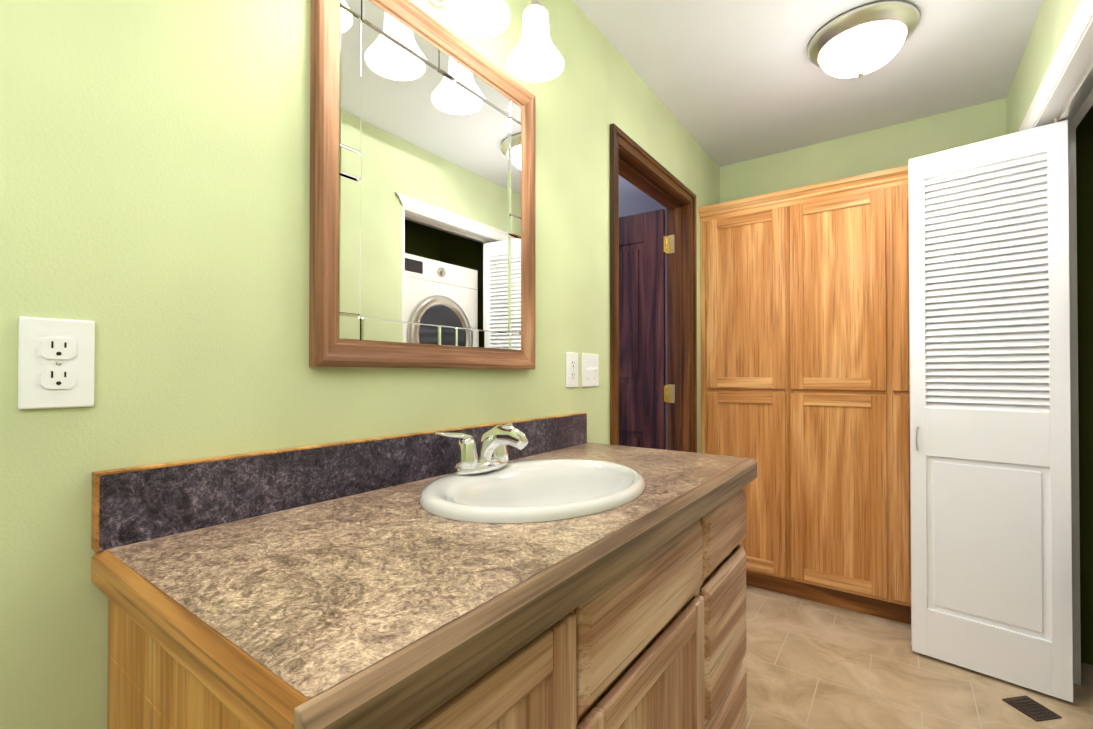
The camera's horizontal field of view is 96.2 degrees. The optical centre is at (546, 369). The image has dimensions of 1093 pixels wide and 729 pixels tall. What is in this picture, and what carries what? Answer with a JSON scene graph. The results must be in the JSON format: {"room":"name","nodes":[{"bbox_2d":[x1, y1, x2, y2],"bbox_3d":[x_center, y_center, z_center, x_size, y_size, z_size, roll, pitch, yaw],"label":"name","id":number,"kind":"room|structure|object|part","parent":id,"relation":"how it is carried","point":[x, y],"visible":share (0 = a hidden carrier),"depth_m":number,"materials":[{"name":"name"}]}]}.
{"room":"bathroom","nodes":[
{"label":"bathroom","id":0,"kind":"room"},
{"bbox_2d":[0,0,719,728],"bbox_3d":[-0.198,-0.062,1.377,0.120,2.420,4.420,0,-1,36],"label":"wall","id":1,"kind":"structure","parent":0,"point":[154,190],"depth_m":0.77,"materials":[{"name":"green paint"}]},
{"bbox_2d":[18,317,94,409],"bbox_3d":[-0.645,-0.008,0.648,0.007,0.118,0.072,0,-1,36],"label":"electrical outlet","id":2,"kind":"object","parent":1,"relation":"attached to","point":[55,363],"visible":1,"depth_m":0.65,"materials":[{"name":"white plastic"}]},
{"bbox_2d":[91,413,586,551],"bbox_3d":[-0.243,0.198,1.190,0.020,0.106,1.283,0,-1,36],"label":"backsplash","id":3,"kind":"structure","parent":1,"relation":"attached to","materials":[{"name":"laminate"}]},
{"bbox_2d":[309,0,534,368],"bbox_3d":[-0.239,-0.414,1.197,0.027,0.820,0.679,0,-1,36],"label":"mirror","id":4,"kind":"object","parent":1,"relation":"attached to","point":[422,196],"visible":1,"depth_m":1.12,"materials":[{"name":"brown wood"}]},
{"bbox_2d":[427,0,563,81],"bbox_3d":[-0.184,-0.934,1.109,0.222,0.299,0.577,0,-1,36],"label":"sconce","id":5,"kind":"object","parent":1,"relation":"attached to","point":[535,55],"visible":1,"depth_m":1.21,"materials":[{"name":"white glass"}]},
{"bbox_2d":[566,352,577,387],"bbox_3d":[0.088,0.000,1.663,0.007,0.118,0.072,0,-1,36],"label":"electrical outlet","id":6,"kind":"object","parent":1,"relation":"attached to","point":[571,369],"visible":1,"depth_m":1.66,"materials":[{"name":"white plastic"}]},
{"bbox_2d":[582,353,598,386],"bbox_3d":[0.164,0.001,1.757,0.020,0.118,0.116,0,-1,36],"label":"switch plate","id":7,"kind":"object","parent":1,"relation":"attached to","point":[590,370],"visible":1,"depth_m":1.76,"materials":[{"name":"white plastic"}]},
{"bbox_2d":[619,209,674,449],"bbox_3d":[0.332,0.140,2.864,0.859,2.018,0.175,0,-1,34],"label":"door leaf","id":8,"kind":"structure","parent":1,"relation":"in","point":[642,383],"depth_m":2.71,"materials":[{"name":"brown wood"}]},
{"bbox_3d":[0.663,0.129,2.639,0.058,1.720,0.044,0,-1,36],"label":"hall door hinges","id":9,"kind":"part","parent":8,"relation":"part of","materials":[{"name":"gold metal"}]},
{"bbox_2d":[610,123,696,452],"bbox_3d":[0.526,0.105,2.259,0.019,2.101,0.942,0,-1,36],"label":"door frame","id":10,"kind":"structure","parent":1,"relation":"attached to","point":[629,145],"depth_m":1.94,"materials":[{"name":"brown wood"}]},
{"bbox_2d":[619,146,689,451],"bbox_3d":[0.469,0.126,2.300,0.126,2.060,0.860,0,-1,36],"label":"trim","id":11,"kind":"structure","parent":1,"relation":"attached to","point":[637,174],"depth_m":2.62,"materials":[{"name":"brown wood"}]},
{"bbox_2d":[664,209,666,449],"bbox_3d":[0.373,-0.054,2.272,0.004,2.420,3.300,0,-1,36],"label":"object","id":12,"kind":"structure","parent":0,"point":[666,314],"depth_m":2.62,"materials":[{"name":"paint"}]},
{"bbox_2d":[573,0,1042,216],"bbox_3d":[0.043,-1.301,1.534,4.900,0.060,5.100,0,-1,36],"label":"ceiling","id":13,"kind":"structure","parent":0,"point":[728,82],"depth_m":2.06,"materials":[{"name":"white paint"}]},
{"bbox_2d":[807,0,919,77],"bbox_3d":[1.188,-1.185,1.853,0.356,0.165,0.356,0,-1,36],"label":"ceiling light","id":14,"kind":"object","parent":13,"relation":"attached to","point":[860,41],"visible":1,"depth_m":1.77,"materials":[{"name":"white glass"}]},
{"bbox_2d":[720,98,1006,202],"bbox_3d":[1.690,-0.051,2.666,1.430,2.420,0.120,0,-1,36],"label":"wall","id":15,"kind":"structure","parent":0,"point":[889,147],"depth_m":2.60,"materials":[{"name":"green paint"}]},
{"bbox_2d":[743,585,1092,728],"bbox_3d":[0.043,1.179,1.513,4.900,0.060,5.100,0,-1,36],"label":"floor","id":16,"kind":"structure","parent":0,"point":[809,664],"depth_m":1.81,"materials":[{"name":"tile"}]},
{"bbox_2d":[91,437,756,728],"bbox_3d":[-0.010,0.697,1.039,0.568,0.895,1.318,0,-1,36],"label":"bathroom vanity","id":17,"kind":"object","parent":16,"relation":"on","point":[556,572],"depth_m":0.63,"materials":[{"name":"brown wood"}]},
{"bbox_2d":[431,421,534,472],"bbox_3d":[-0.105,0.176,1.105,0.160,0.106,0.248,0,-1,36],"label":"faucet","id":18,"kind":"object","parent":17,"relation":"on","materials":[{"name":"silver metal"}]},
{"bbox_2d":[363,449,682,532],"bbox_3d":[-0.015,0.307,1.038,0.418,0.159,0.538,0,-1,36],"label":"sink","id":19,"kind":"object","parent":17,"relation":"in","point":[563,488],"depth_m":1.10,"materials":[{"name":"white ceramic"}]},
{"bbox_2d":[699,188,794,596],"bbox_3d":[1.152,0.130,2.738,0.468,2.060,0.386,0,-1,36],"label":"tall cabinet","id":20,"kind":"object","parent":16,"relation":"on","point":[748,244],"depth_m":2.55,"materials":[{"name":"brown wood"}]},
{"bbox_2d":[795,167,902,621],"bbox_3d":[1.492,0.127,2.492,0.465,2.060,0.386,0,-1,36],"label":"tall cabinet","id":21,"kind":"object","parent":16,"relation":"on","point":[805,383],"depth_m":2.31,"materials":[{"name":"brown wood"}]},
{"bbox_2d":[899,166,976,623],"bbox_3d":[1.832,0.125,2.247,0.467,2.060,0.386,0,-1,36],"label":"tall cabinet","id":22,"kind":"object","parent":16,"relation":"on","point":[904,364],"depth_m":2.18,"materials":[{"name":"brown wood"}]},
{"bbox_3d":[1.489,-0.865,2.497,1.306,0.075,0.396,0,-1,36],"label":"crown","id":23,"kind":"part","parent":22,"relation":"part of","materials":[{"name":"brown wood"}]},
{"bbox_2d":[1002,695,1061,721],"bbox_3d":[1.646,1.147,1.665,0.105,0.005,0.113,0,0,-8],"label":"floor vent","id":24,"kind":"object","parent":16,"relation":"in","point":[1031,708],"visible":1,"depth_m":1.66,"materials":[{"name":"brown metal"}]},
{"bbox_2d":[1006,0,1080,134],"bbox_3d":[0.961,-0.069,0.539,0.120,2.420,4.180,0,-1,36],"label":"wall","id":25,"kind":"structure","parent":0,"point":[1051,24],"depth_m":1.76,"materials":[{"name":"green paint"}]},
{"bbox_2d":[908,118,1072,702],"bbox_3d":[1.675,0.128,1.885,0.446,2.020,0.187,0,-1,36],"label":"bifold door","id":26,"kind":"structure","parent":25,"relation":"in","point":[990,452],"depth_m":1.82,"materials":[{"name":"white paint"}]},
{"bbox_2d":[1019,0,1092,130],"bbox_3d":[1.584,-0.929,1.528,0.020,0.064,1.020,0,-1,36],"label":"door frame","id":27,"kind":"structure","parent":25,"relation":"attached to","point":[1077,27],"depth_m":1.46,"materials":[{"name":"white wood"}]},
{"bbox_2d":[1034,18,1092,684],"bbox_3d":[1.641,0.119,1.477,0.126,2.060,0.920,0,-1,36],"label":"trim","id":28,"kind":"structure","parent":25,"relation":"attached to","point":[1076,67],"depth_m":1.80,"materials":[{"name":"white wood"}]},
{"bbox_2d":[1057,59,1092,124],"bbox_3d":[1.645,-0.880,1.484,0.038,0.022,0.880,0,-1,36],"label":"trim","id":29,"kind":"structure","parent":25,"relation":"attached to","point":[1081,92],"depth_m":1.56,"materials":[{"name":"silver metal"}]},
{"bbox_2d":[1076,105,1092,664],"bbox_3d":[1.691,-0.062,1.443,0.004,2.420,1.460,0,-1,36],"label":"wall","id":30,"kind":"structure","parent":0,"point":[1084,160],"depth_m":1.64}
]}

